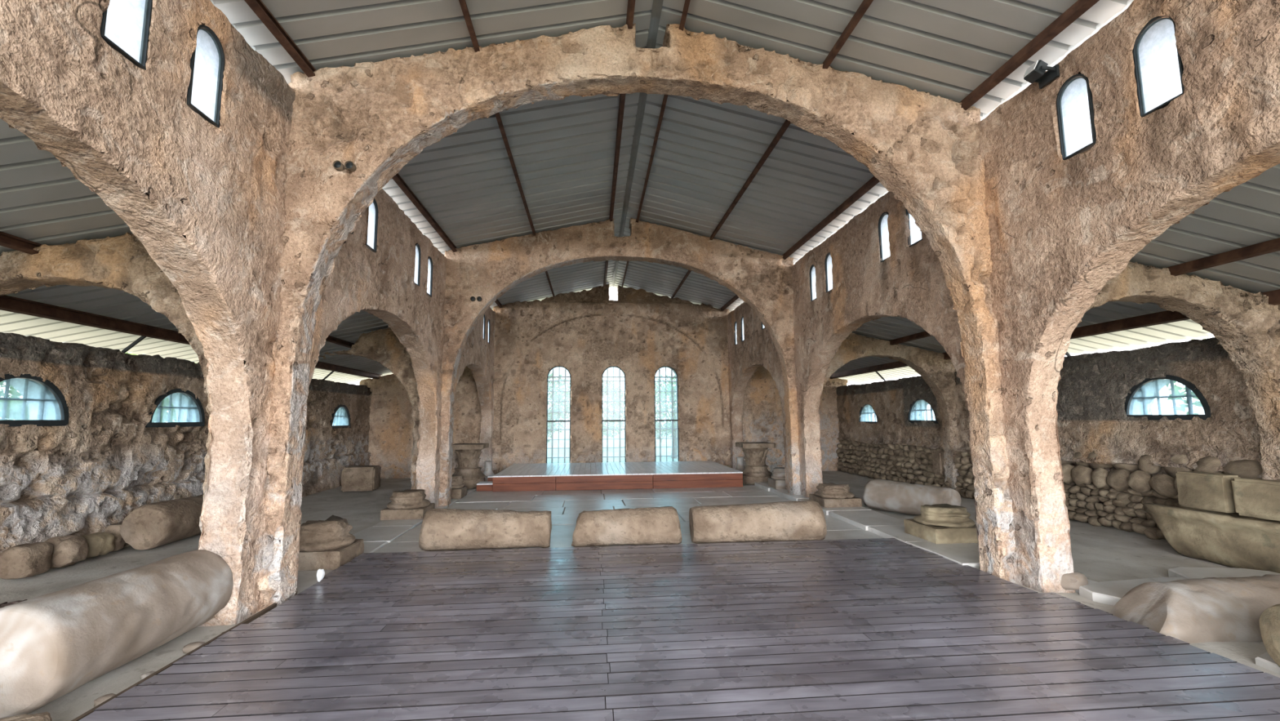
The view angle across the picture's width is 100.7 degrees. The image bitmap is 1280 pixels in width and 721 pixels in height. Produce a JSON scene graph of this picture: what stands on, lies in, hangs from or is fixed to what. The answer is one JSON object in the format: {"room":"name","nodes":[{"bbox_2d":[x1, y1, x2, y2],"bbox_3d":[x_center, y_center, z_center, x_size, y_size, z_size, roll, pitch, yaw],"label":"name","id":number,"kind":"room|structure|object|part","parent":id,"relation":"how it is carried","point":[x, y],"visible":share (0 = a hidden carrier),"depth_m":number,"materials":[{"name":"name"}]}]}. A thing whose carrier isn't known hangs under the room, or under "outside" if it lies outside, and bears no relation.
{"room":"house of worship","nodes":[
{"label":"house of worship","id":0,"kind":"room"},
{"bbox_2d":[0,231,212,531],"bbox_3d":[-5.377,0.456,4.886,3.414,3.772,0.398,0,-6,-5],"label":"arch","id":1,"kind":"object","parent":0,"point":[122,263],"visible":0.34,"depth_m":4.92,"materials":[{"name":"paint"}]},
{"bbox_2d":[0,332,372,554],"bbox_3d":[-7.319,1.294,7.051,0.610,3.002,17.611,0,-6,-5],"label":"wall","id":2,"kind":"structure","parent":0,"point":[84,476],"depth_m":7.17,"materials":[{"name":"stone"}]},
{"bbox_2d":[0,373,69,426],"bbox_3d":[-7.278,0.445,6.060,0.395,0.615,1.150,0,-6,-5],"label":"window","id":3,"kind":"structure","parent":2,"relation":"in","point":[29,400],"depth_m":6.19,"materials":[{"name":"glass"}]},
{"bbox_3d":[-7.116,0.443,6.075,0.001,0.480,1.020,0,-6,-5],"label":"pane","id":4,"kind":"part","parent":3,"relation":"part of","materials":[{"name":"clear glass"}]},
{"bbox_2d":[145,388,204,427],"bbox_3d":[-7.488,0.746,8.382,0.395,0.605,1.150,0,-6,-5],"label":"window","id":5,"kind":"structure","parent":2,"relation":"in","point":[180,407],"depth_m":8.40,"materials":[{"name":"glass"}]},
{"bbox_3d":[-7.326,0.744,8.396,0.001,0.470,1.020,0,-6,-5],"label":"pane","id":6,"kind":"part","parent":5,"relation":"part of","materials":[{"name":"clear glass"}]},
{"bbox_2d":[329,404,351,428],"bbox_3d":[-7.982,1.457,13.834,0.395,0.625,1.090,0,-6,-5],"label":"window","id":7,"kind":"structure","parent":2,"relation":"in","point":[340,416],"depth_m":13.86,"materials":[{"name":"glass"}]},
{"bbox_3d":[-7.820,1.455,13.849,0.001,0.490,0.960,0,-6,-5],"label":"pane","id":8,"kind":"part","parent":7,"relation":"part of","materials":[{"name":"clear glass"}]},
{"bbox_2d":[0,118,393,382],"bbox_3d":[-5.836,-0.868,4.446,4.311,1.374,24.376,0,-6,-5],"label":"ceiling","id":9,"kind":"structure","parent":0,"point":[42,202],"depth_m":6.09,"materials":[{"name":"metal"}]},
{"bbox_2d":[0,0,495,626],"bbox_3d":[-3.800,0.089,7.506,0.393,5.048,17.382,0,-6,-5],"label":"wall","id":10,"kind":"structure","parent":0,"point":[205,201],"depth_m":4.40,"materials":[{"name":"stone"}]},
{"bbox_2d":[100,0,152,70],"bbox_3d":[-3.297,-2.296,3.399,0.060,0.710,0.320,0,-6,-5],"label":"window","id":11,"kind":"structure","parent":10,"relation":"in","point":[125,27],"depth_m":3.43,"materials":[{"name":"glass"}]},
{"bbox_3d":[-3.297,-2.291,3.398,0.001,0.670,0.290,0,-6,-5],"label":"pane","id":12,"kind":"part","parent":11,"relation":"part of","materials":[{"name":"glass"}]},
{"bbox_2d":[186,25,225,127],"bbox_3d":[-3.360,-2.220,4.092,0.060,0.710,0.320,0,-6,-5],"label":"window","id":13,"kind":"structure","parent":10,"relation":"in","point":[207,61],"depth_m":4.12,"materials":[{"name":"glass"}]},
{"bbox_3d":[-3.360,-2.215,4.091,0.001,0.670,0.290,0,-6,-5],"label":"pane","id":14,"kind":"part","parent":13,"relation":"part of","materials":[{"name":"clear glass"}]},
{"bbox_2d":[364,198,377,252],"bbox_3d":[-3.638,-1.852,7.157,0.060,0.710,0.320,0,-6,-5],"label":"window","id":15,"kind":"structure","parent":10,"relation":"in","point":[371,237],"depth_m":7.23,"materials":[{"name":"glass"}]},
{"bbox_3d":[-3.637,-1.847,7.157,0.001,0.670,0.290,0,-6,-5],"label":"pane","id":16,"kind":"part","parent":15,"relation":"part of","materials":[{"name":"glass"}]},
{"bbox_2d":[413,243,421,286],"bbox_3d":[-3.803,-1.631,8.987,0.060,0.710,0.320,0,-6,-5],"label":"window","id":17,"kind":"structure","parent":10,"relation":"in","point":[417,265],"depth_m":9.09,"materials":[{"name":"glass"}]},
{"bbox_3d":[-3.803,-1.626,8.986,0.001,0.670,0.290,0,-6,-5],"label":"pane","id":18,"kind":"part","parent":17,"relation":"part of","materials":[{"name":"clear glass"}]},
{"bbox_2d":[426,256,432,297],"bbox_3d":[-3.866,-1.544,9.679,0.060,0.710,0.320,0,-6,-5],"label":"window","id":19,"kind":"structure","parent":10,"relation":"in","point":[429,284],"depth_m":9.77,"materials":[{"name":"glass"}]},
{"bbox_3d":[-3.866,-1.539,9.678,0.001,0.670,0.290,0,-6,-5],"label":"pane","id":20,"kind":"part","parent":19,"relation":"part of","materials":[{"name":"clear glass"}]},
{"bbox_2d":[483,314,484,339],"bbox_3d":[-4.304,-0.931,14.521,0.060,0.710,0.320,0,-6,-5],"label":"window","id":21,"kind":"structure","parent":10,"relation":"in","point":[484,314],"depth_m":14.63,"materials":[{"name":"glass"}]},
{"bbox_2d":[487,319,490,343],"bbox_3d":[-4.369,-0.843,15.233,0.060,0.710,0.320,0,-6,-5],"label":"window","id":22,"kind":"structure","parent":10,"relation":"in","point":[489,323],"depth_m":15.34,"materials":[{"name":"glass"}]},
{"bbox_2d":[359,284,848,478],"bbox_3d":[-0.841,0.617,16.538,15.122,6.073,0.561,0,-6,-5],"label":"wall","id":23,"kind":"structure","parent":0,"point":[586,333],"depth_m":16.41,"materials":[{"name":"stone"}]},
{"bbox_2d":[546,365,571,462],"bbox_3d":[-2.480,1.684,16.194,0.730,3.050,0.125,0,-6,-5],"label":"window","id":24,"kind":"structure","parent":23,"relation":"in","point":[558,378],"depth_m":16.16,"materials":[{"name":"glass"}]},
{"bbox_3d":[-2.471,2.511,16.076,0.670,1.340,0.001,0,-6,-5],"label":"pane","id":25,"kind":"part","parent":24,"relation":"part of","materials":[{"name":"clear glass"}]},
{"bbox_3d":[-2.482,1.020,16.239,0.670,1.660,0.001,0,-6,-5],"label":"pane","id":26,"kind":"part","parent":24,"relation":"part of","materials":[{"name":"clear glass"}]},
{"bbox_2d":[601,365,626,462],"bbox_3d":[-0.811,1.689,16.344,0.740,3.050,0.125,0,-6,-5],"label":"window","id":27,"kind":"structure","parent":23,"relation":"in","point":[613,381],"depth_m":16.31,"materials":[{"name":"glass"}]},
{"bbox_3d":[-0.814,1.025,16.389,0.680,1.660,0.001,0,-6,-5],"label":"pane","id":28,"kind":"part","parent":27,"relation":"part of","materials":[{"name":"clear glass"}]},
{"bbox_3d":[-0.803,2.516,16.226,0.680,1.340,0.001,0,-6,-5],"label":"pane","id":29,"kind":"part","parent":27,"relation":"part of","materials":[{"name":"clear glass"}]},
{"bbox_2d":[653,366,679,461],"bbox_3d":[0.817,1.693,16.491,0.750,3.050,0.125,0,-6,-5],"label":"window","id":30,"kind":"structure","parent":23,"relation":"in","point":[665,379],"depth_m":16.46,"materials":[{"name":"glass"}]},
{"bbox_3d":[0.815,1.029,16.536,0.690,1.660,0.001,0,-6,-5],"label":"pane","id":31,"kind":"part","parent":30,"relation":"part of","materials":[{"name":"clear glass"}]},
{"bbox_3d":[0.825,2.520,16.373,0.690,1.340,0.001,0,-6,-5],"label":"pane","id":32,"kind":"part","parent":30,"relation":"part of","materials":[{"name":"clear glass"}]},
{"bbox_2d":[257,23,1015,611],"bbox_3d":[0.170,-0.636,5.506,7.349,5.984,0.380,0,-6,-5],"label":"arch","id":33,"kind":"object","parent":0,"point":[922,147],"visible":0.98,"depth_m":5.54,"materials":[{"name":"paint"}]},
{"bbox_2d":[333,160,344,171],"bbox_3d":[-2.941,-1.898,5.175,0.084,0.084,0.060,0,-6,-5],"label":"pipe sleeve","id":34,"kind":"object","parent":33,"relation":"attached to","point":[337,164],"visible":1,"depth_m":5.16,"materials":[{"name":"paint"}]},
{"bbox_2d":[344,160,355,172],"bbox_3d":[-2.832,-1.898,5.185,0.084,0.084,0.060,0,-6,-5],"label":"pipe sleeve","id":35,"kind":"object","parent":33,"relation":"attached to","point":[348,165],"visible":1,"depth_m":5.17,"materials":[{"name":"paint"}]},
{"bbox_2d":[0,470,1279,720],"bbox_3d":[-0.043,2.515,7.628,15.100,0.220,17.460,0,-6,-5],"label":"floor","id":36,"kind":"structure","parent":0,"point":[1113,561],"depth_m":7.04,"materials":[{"name":"stone"}]},
{"bbox_2d":[0,599,26,608],"bbox_3d":[-5.431,2.156,4.475,0.850,0.071,0.664,2,-7,-19],"label":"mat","id":37,"kind":"object","parent":36,"relation":"on","point":[5,603],"visible":0.07,"depth_m":4.70,"materials":[{"name":"grey"}]},
{"bbox_2d":[0,711,52,720],"bbox_3d":[-3.285,1.939,2.757,0.286,0.112,0.257,4,-8,-34],"label":"stone","id":38,"kind":"object","parent":36,"relation":"on","point":[43,716],"visible":1,"depth_m":2.83,"materials":[{"name":"stone"}]},
{"bbox_2d":[0,542,53,578],"bbox_3d":[-6.675,2.172,5.764,0.308,0.348,0.374,1,-6,-11],"label":"block","id":39,"kind":"object","parent":36,"relation":"on","point":[24,560],"visible":1,"depth_m":5.65,"materials":[{"name":"stone"}]},
{"bbox_2d":[44,534,88,568],"bbox_3d":[-6.684,2.213,6.155,0.343,0.355,0.371,1,-7,-17],"label":"block","id":40,"kind":"object","parent":36,"relation":"on","point":[68,549],"visible":0.83,"depth_m":6.08,"materials":[{"name":"stone"}]},
{"bbox_2d":[80,532,115,557],"bbox_3d":[-6.764,2.292,6.567,0.335,0.296,0.375,0,-6,1],"label":"block","id":41,"kind":"object","parent":36,"relation":"on","point":[99,543],"visible":0.72,"depth_m":6.51,"materials":[{"name":"stone"}]},
{"bbox_2d":[93,693,115,706],"bbox_3d":[-3.167,2.018,3.147,0.107,0.056,0.093,-3,-7,21],"label":"pebble","id":42,"kind":"object","parent":36,"relation":"on","point":[97,701],"visible":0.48,"depth_m":3.12,"materials":[{"name":"stone"}]},
{"bbox_2d":[104,523,124,551],"bbox_3d":[-6.816,2.297,6.885,0.192,0.336,0.163,1,-6,-11],"label":"block","id":43,"kind":"object","parent":36,"relation":"on","point":[114,529],"visible":0.57,"depth_m":6.83,"materials":[{"name":"stone"}]},
{"bbox_2d":[0,549,233,718],"bbox_3d":[-3.641,1.797,3.709,0.627,0.632,1.504,0,-7,-4],"label":"stone column","id":44,"kind":"structure","parent":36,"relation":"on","point":[53,644],"depth_m":3.31,"materials":[{"name":"stone"}]},
{"bbox_2d":[123,542,130,547],"bbox_3d":[-6.911,2.343,7.111,0.206,0.324,0.221,3,-7,-28],"label":"block","id":45,"kind":"object","parent":36,"relation":"on","point":[126,544],"visible":0.09,"depth_m":7.08,"materials":[{"name":"stone"}]},
{"bbox_2d":[140,671,155,679],"bbox_3d":[-3.214,2.060,3.471,0.060,0.034,0.077,-3,-7,26],"label":"pebble","id":46,"kind":"object","parent":36,"relation":"on","point":[145,674],"visible":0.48,"depth_m":3.45,"materials":[{"name":"stone"}]},
{"bbox_2d":[120,493,203,549],"bbox_3d":[-6.586,2.310,8.048,0.582,0.586,2.397,0,-7,-7],"label":"drum","id":47,"kind":"object","parent":36,"relation":"on","point":[156,524],"visible":0.44,"depth_m":6.95,"materials":[{"name":"stone"}]},
{"bbox_2d":[182,641,204,653],"bbox_3d":[-3.256,2.095,3.870,0.122,0.062,0.101,0,-6,-2],"label":"pebble","id":48,"kind":"object","parent":36,"relation":"on","point":[190,646],"visible":0.62,"depth_m":3.84,"materials":[{"name":"stone"}]},
{"bbox_2d":[297,514,364,570],"bbox_3d":[-3.721,2.120,6.238,0.667,0.511,0.668,0,-6,-5],"label":"pedestal","id":49,"kind":"object","parent":36,"relation":"on","point":[328,544],"visible":0.82,"depth_m":6.02,"materials":[{"name":"stone"}]},
{"bbox_3d":[-3.722,2.020,6.248,0.664,0.309,0.666,0,-6,-5],"label":"moulding","id":50,"kind":"part","parent":49,"relation":"part of","materials":[{"name":"stone"}]},
{"bbox_2d":[341,465,381,491],"bbox_3d":[-6.701,2.828,12.769,0.733,0.576,0.639,1,-6,-12],"label":"stone block","id":51,"kind":"object","parent":36,"relation":"on","point":[353,477],"visible":1,"depth_m":12.49,"materials":[{"name":"stone"}]},
{"bbox_2d":[380,488,435,519],"bbox_3d":[-4.010,2.481,9.203,0.696,0.444,0.695,0,-6,-5],"label":"pedestal","id":52,"kind":"object","parent":36,"relation":"on","point":[407,504],"visible":0.97,"depth_m":8.95,"materials":[{"name":"stone"}]},
{"bbox_3d":[-4.010,2.396,9.211,0.695,0.272,0.691,0,-6,-5],"label":"moulding","id":53,"kind":"part","parent":52,"relation":"part of","materials":[{"name":"stone"}]},
{"bbox_2d":[450,475,466,498],"bbox_3d":[-4.072,2.718,11.434,0.565,0.452,0.565,0,-6,-5],"label":"pedestal","id":54,"kind":"object","parent":36,"relation":"on","point":[459,490],"visible":0.48,"depth_m":11.27,"materials":[{"name":"stone"}]},
{"bbox_3d":[-4.071,2.620,11.445,0.562,0.256,0.564,0,-6,-5],"label":"moulding","id":55,"kind":"part","parent":54,"relation":"part of","materials":[{"name":"stone"}]},
{"bbox_2d":[452,466,485,488],"bbox_3d":[-4.241,2.882,13.056,0.842,0.474,0.844,0,-6,-5],"label":"round base","id":56,"kind":"object","parent":36,"relation":"on","point":[471,477],"visible":0.75,"depth_m":12.78,"materials":[{"name":"stone"}]},
{"bbox_3d":[-4.241,2.778,13.067,0.842,0.264,0.844,0,-6,-5],"label":"moulding","id":57,"kind":"part","parent":56,"relation":"part of","materials":[{"name":"stone"}]},
{"bbox_2d":[453,443,488,468],"bbox_3d":[-4.242,2.356,13.114,0.840,0.582,0.840,0,-6,-5],"label":"column capital","id":58,"kind":"object","parent":56,"relation":"on","point":[468,455],"visible":1,"depth_m":12.87,"materials":[{"name":"stone"}]},
{"bbox_2d":[476,481,493,490],"bbox_3d":[-3.651,2.985,12.604,0.370,0.170,0.420,0,-6,-5],"label":"step","id":59,"kind":"structure","parent":36,"relation":"on","point":[481,486],"depth_m":12.40,"materials":[{"name":"red wood"}]},
{"bbox_2d":[418,508,551,551],"bbox_3d":[-1.968,2.181,6.877,1.621,0.545,0.525,0,-6,-7],"label":"stone block","id":60,"kind":"object","parent":36,"relation":"on","point":[442,529],"visible":1,"depth_m":6.70,"materials":[{"name":"stone"}]},
{"bbox_2d":[483,460,494,481],"bbox_3d":[-3.912,2.894,13.672,0.334,0.591,0.331,0,-6,-5],"label":"baluster","id":61,"kind":"object","parent":36,"relation":"on","point":[488,471],"visible":0.59,"depth_m":13.61,"materials":[{"name":"stone"}]},
{"bbox_2d":[487,474,494,481],"bbox_3d":[-3.642,3.003,13.229,0.240,0.270,0.400,0,-6,-5],"label":"step","id":62,"kind":"structure","parent":36,"relation":"on","point":[490,478],"depth_m":13.03,"materials":[{"name":"red wood"}]},
{"bbox_2d":[492,460,742,491],"bbox_3d":[-0.615,3.050,14.235,5.930,0.359,3.440,0,-6,-5],"label":"stage","id":63,"kind":"object","parent":36,"relation":"on","point":[700,473],"visible":1,"depth_m":12.70,"materials":[{"name":"red wood"}]},
{"bbox_2d":[571,506,682,546],"bbox_3d":[-0.183,2.209,7.033,1.442,0.499,0.499,0,-6,-5],"label":"drum","id":64,"kind":"object","parent":36,"relation":"on","point":[649,525],"visible":0.95,"depth_m":6.84,"materials":[{"name":"stone"}]},
{"bbox_2d":[71,537,1279,720],"bbox_3d":[0.427,1.973,2.990,7.009,0.082,7.587,0,-6,-5],"label":"wooden deck","id":65,"kind":"object","parent":36,"relation":"on","point":[875,628],"visible":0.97,"depth_m":3.71,"materials":[{"name":"grey wood"}]},
{"bbox_2d":[316,568,324,582],"bbox_3d":[-3.169,2.127,5.254,0.078,0.132,0.082,-1,-6,8],"label":"scrap","id":66,"kind":"object","parent":65,"relation":"on","point":[320,572],"visible":1,"depth_m":5.23,"materials":[{"name":"white paper"}]},
{"bbox_2d":[735,456,744,471],"bbox_3d":[2.695,2.895,14.219,0.347,0.614,0.345,0,-6,-5],"label":"baluster","id":67,"kind":"object","parent":36,"relation":"on","point":[740,466],"visible":0.48,"depth_m":14.16,"materials":[{"name":"stone"}]},
{"bbox_2d":[742,465,772,484],"bbox_3d":[2.953,2.894,13.486,0.787,0.443,0.789,0,-6,-5],"label":"round base","id":68,"kind":"object","parent":36,"relation":"on","point":[751,474],"visible":0.81,"depth_m":13.21,"materials":[{"name":"stone"}]},
{"bbox_2d":[735,441,775,466],"bbox_3d":[2.949,2.387,13.540,0.840,0.571,0.840,0,-6,-5],"label":"column capital","id":69,"kind":"object","parent":68,"relation":"on","point":[755,452],"visible":1,"depth_m":13.29,"materials":[{"name":"stone"}]},
{"bbox_3d":[2.952,2.800,13.496,0.787,0.254,0.789,0,-6,-5],"label":"moulding","id":70,"kind":"part","parent":68,"relation":"part of","materials":[{"name":"stone"}]},
{"bbox_2d":[688,499,826,543],"bbox_3d":[1.569,2.174,7.162,1.787,0.542,0.531,0,-6,-2],"label":"stone block","id":71,"kind":"object","parent":36,"relation":"on","point":[795,520],"visible":0.92,"depth_m":6.94,"materials":[{"name":"stone"}]},
{"bbox_2d":[768,466,785,488],"bbox_3d":[3.277,2.682,12.102,0.566,0.445,0.564,0,-6,-5],"label":"pedestal","id":72,"kind":"object","parent":36,"relation":"on","point":[776,481],"visible":0.5,"depth_m":11.92,"materials":[{"name":"stone"}]},
{"bbox_3d":[3.276,2.582,12.113,0.565,0.244,0.564,0,-6,-5],"label":"moulding","id":73,"kind":"part","parent":72,"relation":"part of","materials":[{"name":"stone"}]},
{"bbox_2d":[808,482,862,507],"bbox_3d":[3.573,2.458,9.751,0.694,0.375,0.696,0,-6,-5],"label":"pedestal","id":74,"kind":"object","parent":36,"relation":"on","point":[829,495],"visible":0.98,"depth_m":9.48,"materials":[{"name":"stone"}]},
{"bbox_3d":[3.577,2.383,9.759,0.680,0.226,0.696,0,-6,-5],"label":"moulding","id":75,"kind":"part","parent":74,"relation":"part of","materials":[{"name":"stone"}]},
{"bbox_2d":[862,478,961,515],"bbox_3d":[4.587,2.349,9.026,0.548,0.544,1.486,4,-7,-33],"label":"column shaft","id":76,"kind":"object","parent":36,"relation":"on","point":[903,497],"visible":0.84,"depth_m":8.89,"materials":[{"name":"stone"}]},
{"bbox_2d":[903,503,977,543],"bbox_3d":[4.021,2.134,7.018,0.708,0.417,0.707,0,-6,-5],"label":"pedestal","id":77,"kind":"object","parent":36,"relation":"on","point":[937,523],"visible":0.95,"depth_m":6.79,"materials":[{"name":"stone"}]},
{"bbox_3d":[4.022,2.041,7.028,0.706,0.229,0.705,0,-6,-5],"label":"moulding","id":78,"kind":"part","parent":77,"relation":"part of","materials":[{"name":"stone"}]},
{"bbox_2d":[1060,570,1088,589],"bbox_3d":[4.157,2.115,5.109,0.280,0.164,0.215,3,-7,-28],"label":"stone","id":79,"kind":"object","parent":36,"relation":"on","point":[1073,580],"visible":0.81,"depth_m":5.03,"materials":[{"name":"stone"}]},
{"bbox_2d":[1110,573,1279,643],"bbox_3d":[4.867,2.088,4.285,2.363,0.698,0.653,-1,-6,-4],"label":"stone block","id":80,"kind":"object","parent":36,"relation":"on","point":[1208,609],"depth_m":4.09,"materials":[{"name":"stone"}]},
{"bbox_2d":[1142,502,1279,573],"bbox_3d":[6.736,1.930,5.377,0.687,0.571,2.606,0,-6,-5],"label":"trough","id":81,"kind":"object","parent":36,"relation":"on","point":[1234,540],"visible":0.91,"depth_m":5.88,"materials":[{"name":"beige stone"}]},
{"bbox_2d":[1175,471,1239,512],"bbox_3d":[6.760,1.551,6.301,0.249,0.427,0.524,0,-6,-5],"label":"stone slab","id":82,"kind":"object","parent":81,"relation":"on","point":[1207,491],"visible":0.88,"depth_m":6.23,"materials":[{"name":"beige stone"}]},
{"bbox_2d":[1231,477,1279,520],"bbox_3d":[6.819,1.485,5.611,0.277,0.414,0.751,0,-6,-7],"label":"stone slab","id":83,"kind":"object","parent":81,"relation":"on","point":[1252,497],"visible":1,"depth_m":5.74,"materials":[{"name":"beige stone"}]},
{"bbox_2d":[1259,604,1279,666],"bbox_3d":[4.631,1.776,3.283,1.032,0.453,0.456,-1,-6,10],"label":"drum","id":84,"kind":"object","parent":36,"relation":"on","point":[1269,619],"visible":1,"depth_m":3.48,"materials":[{"name":"stone"}]},
{"bbox_2d":[319,217,961,506],"bbox_3d":[-0.343,-0.023,11.033,14.517,5.988,0.387,0,-6,-5],"label":"wall","id":85,"kind":"structure","parent":0,"point":[762,279],"depth_m":11.12,"materials":[{"name":"stone"}]},
{"bbox_2d":[470,296,475,301],"bbox_3d":[-3.371,-1.240,10.700,0.100,0.100,0.060,0,-6,-5],"label":"pipe sleeve","id":86,"kind":"object","parent":85,"relation":"attached to","point":[472,298],"visible":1,"depth_m":10.68,"materials":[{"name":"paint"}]},
{"bbox_2d":[476,296,482,302],"bbox_3d":[-3.242,-1.240,10.712,0.100,0.100,0.060,0,-6,-5],"label":"pipe sleeve","id":87,"kind":"object","parent":85,"relation":"attached to","point":[479,299],"visible":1,"depth_m":10.69,"materials":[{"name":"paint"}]},
{"bbox_2d":[209,0,1133,311],"bbox_3d":[0.198,-3.185,5.309,7.863,1.185,24.498,0,-6,-5],"label":"ceiling","id":88,"kind":"structure","parent":0,"point":[737,175],"depth_m":7.12,"materials":[{"name":"metal"}]},
{"bbox_2d":[727,0,1279,592],"bbox_3d":[3.716,0.108,8.182,0.392,5.052,17.381,0,-6,-5],"label":"wall","id":89,"kind":"structure","parent":0,"point":[1060,229],"depth_m":5.09,"materials":[{"name":"stone"}]},
{"bbox_2d":[733,321,737,345],"bbox_3d":[2.902,-0.822,15.889,0.060,0.710,0.320,0,-6,-5],"label":"window","id":90,"kind":"structure","parent":89,"relation":"in","point":[735,326],"depth_m":15.99,"materials":[{"name":"glass"}]},
{"bbox_3d":[2.902,-0.817,15.888,0.001,0.670,0.290,0,-6,-5],"label":"pane","id":91,"kind":"part","parent":90,"relation":"part of","materials":[{"name":"clear glass"}]},
{"bbox_2d":[741,315,744,342],"bbox_3d":[2.966,-0.910,15.177,0.060,0.710,0.320,0,-6,-5],"label":"window","id":92,"kind":"structure","parent":89,"relation":"in","point":[742,317],"depth_m":15.29,"materials":[{"name":"glass"}]},
{"bbox_3d":[2.966,-0.905,15.176,0.001,0.670,0.290,0,-6,-5],"label":"pane","id":93,"kind":"part","parent":92,"relation":"part of","materials":[{"name":"clear glass"}]},
{"bbox_2d":[809,264,816,301],"bbox_3d":[3.405,-1.524,10.335,0.060,0.710,0.320,0,-6,-5],"label":"window","id":94,"kind":"structure","parent":89,"relation":"in","point":[812,270],"depth_m":10.43,"materials":[{"name":"glass"}]},
{"bbox_3d":[3.405,-1.519,10.334,0.001,0.670,0.290,0,-6,-5],"label":"pane","id":95,"kind":"part","parent":94,"relation":"part of","materials":[{"name":"clear glass"}]},
{"bbox_2d":[824,252,832,292],"bbox_3d":[3.467,-1.610,9.643,0.060,0.710,0.320,0,-6,-5],"label":"window","id":96,"kind":"structure","parent":89,"relation":"in","point":[828,263],"depth_m":9.71,"materials":[{"name":"glass"}]},
{"bbox_3d":[3.467,-1.605,9.642,0.001,0.670,0.290,0,-6,-5],"label":"pane","id":97,"kind":"part","parent":96,"relation":"part of","materials":[{"name":"clear glass"}]},
{"bbox_2d":[878,212,890,262],"bbox_3d":[3.633,-1.831,7.813,0.060,0.710,0.320,0,-6,-5],"label":"window","id":98,"kind":"structure","parent":89,"relation":"in","point":[883,233],"depth_m":7.87,"materials":[{"name":"glass"}]},
{"bbox_2d":[905,208,922,246],"bbox_3d":[3.697,-1.909,7.110,0.060,0.710,0.320,0,-6,-5],"label":"window","id":99,"kind":"structure","parent":89,"relation":"in","point":[916,236],"depth_m":7.15,"materials":[{"name":"glass"}]},
{"bbox_3d":[3.697,-1.904,7.110,0.001,0.670,0.290,0,-6,-5],"label":"pane","id":100,"kind":"part","parent":99,"relation":"part of","materials":[{"name":"clear glass"}]},
{"bbox_2d":[1023,59,1059,88],"bbox_3d":[3.748,-2.697,4.980,0.216,0.174,0.200,0,-6,-5],"label":"floodlight","id":101,"kind":"object","parent":89,"relation":"attached to","point":[1036,73],"visible":1,"depth_m":4.94,"materials":[{"name":"metal"}]},
{"bbox_3d":[3.843,-2.665,4.985,0.025,0.110,0.200,0,-6,-5],"label":"wall plate","id":102,"kind":"part","parent":101,"relation":"part of","materials":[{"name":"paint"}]},
{"bbox_2d":[1056,74,1096,159],"bbox_3d":[3.911,-2.199,4.747,0.060,0.710,0.320,0,-6,-5],"label":"window","id":103,"kind":"structure","parent":89,"relation":"in","point":[1074,102],"depth_m":4.76,"materials":[{"name":"glass"}]},
{"bbox_2d":[1132,16,1184,117],"bbox_3d":[3.973,-2.275,4.054,0.060,0.710,0.320,0,-6,-5],"label":"window","id":104,"kind":"structure","parent":89,"relation":"in","point":[1157,62],"depth_m":4.07,"materials":[{"name":"glass"}]},
{"bbox_2d":[835,337,1262,539],"bbox_3d":[7.178,1.285,8.351,0.701,2.832,17.438,0,-6,-5],"label":"wall","id":105,"kind":"structure","parent":0,"point":[1113,463],"depth_m":8.02,"materials":[{"name":"stone"}]},
{"bbox_2d":[858,404,878,423],"bbox_3d":[6.668,1.498,15.105,0.395,0.615,1.090,0,-6,-5],"label":"window","id":106,"kind":"structure","parent":105,"relation":"in","point":[867,412],"depth_m":15.11,"materials":[{"name":"glass"}]},
{"bbox_2d":[907,398,938,423],"bbox_3d":[6.890,1.183,12.655,0.395,0.625,1.150,0,-6,-5],"label":"window","id":107,"kind":"structure","parent":105,"relation":"in","point":[920,410],"depth_m":12.68,"materials":[{"name":"glass"}]},
{"bbox_3d":[6.728,1.180,12.641,0.001,0.490,1.020,0,-6,-5],"label":"pane","id":108,"kind":"part","parent":107,"relation":"part of","materials":[{"name":"clear glass"}]},
{"bbox_2d":[1124,374,1210,419],"bbox_3d":[7.373,0.505,7.319,0.395,0.625,1.120,0,-6,-5],"label":"window","id":109,"kind":"structure","parent":105,"relation":"in","point":[1171,397],"depth_m":7.25,"materials":[{"name":"glass"}]},
{"bbox_2d":[829,163,1279,382],"bbox_3d":[6.261,-0.819,5.536,4.281,1.404,24.376,0,-6,-5],"label":"ceiling","id":110,"kind":"structure","parent":0,"point":[1233,239],"depth_m":5.83,"materials":[{"name":"metal"}]},
{"bbox_2d":[1085,261,1279,479],"bbox_3d":[5.717,0.485,5.879,3.378,3.776,0.402,0,-6,-5],"label":"arch","id":111,"kind":"object","parent":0,"point":[1245,324],"visible":0.4,"depth_m":5.95,"materials":[{"name":"stone"}]}
]}

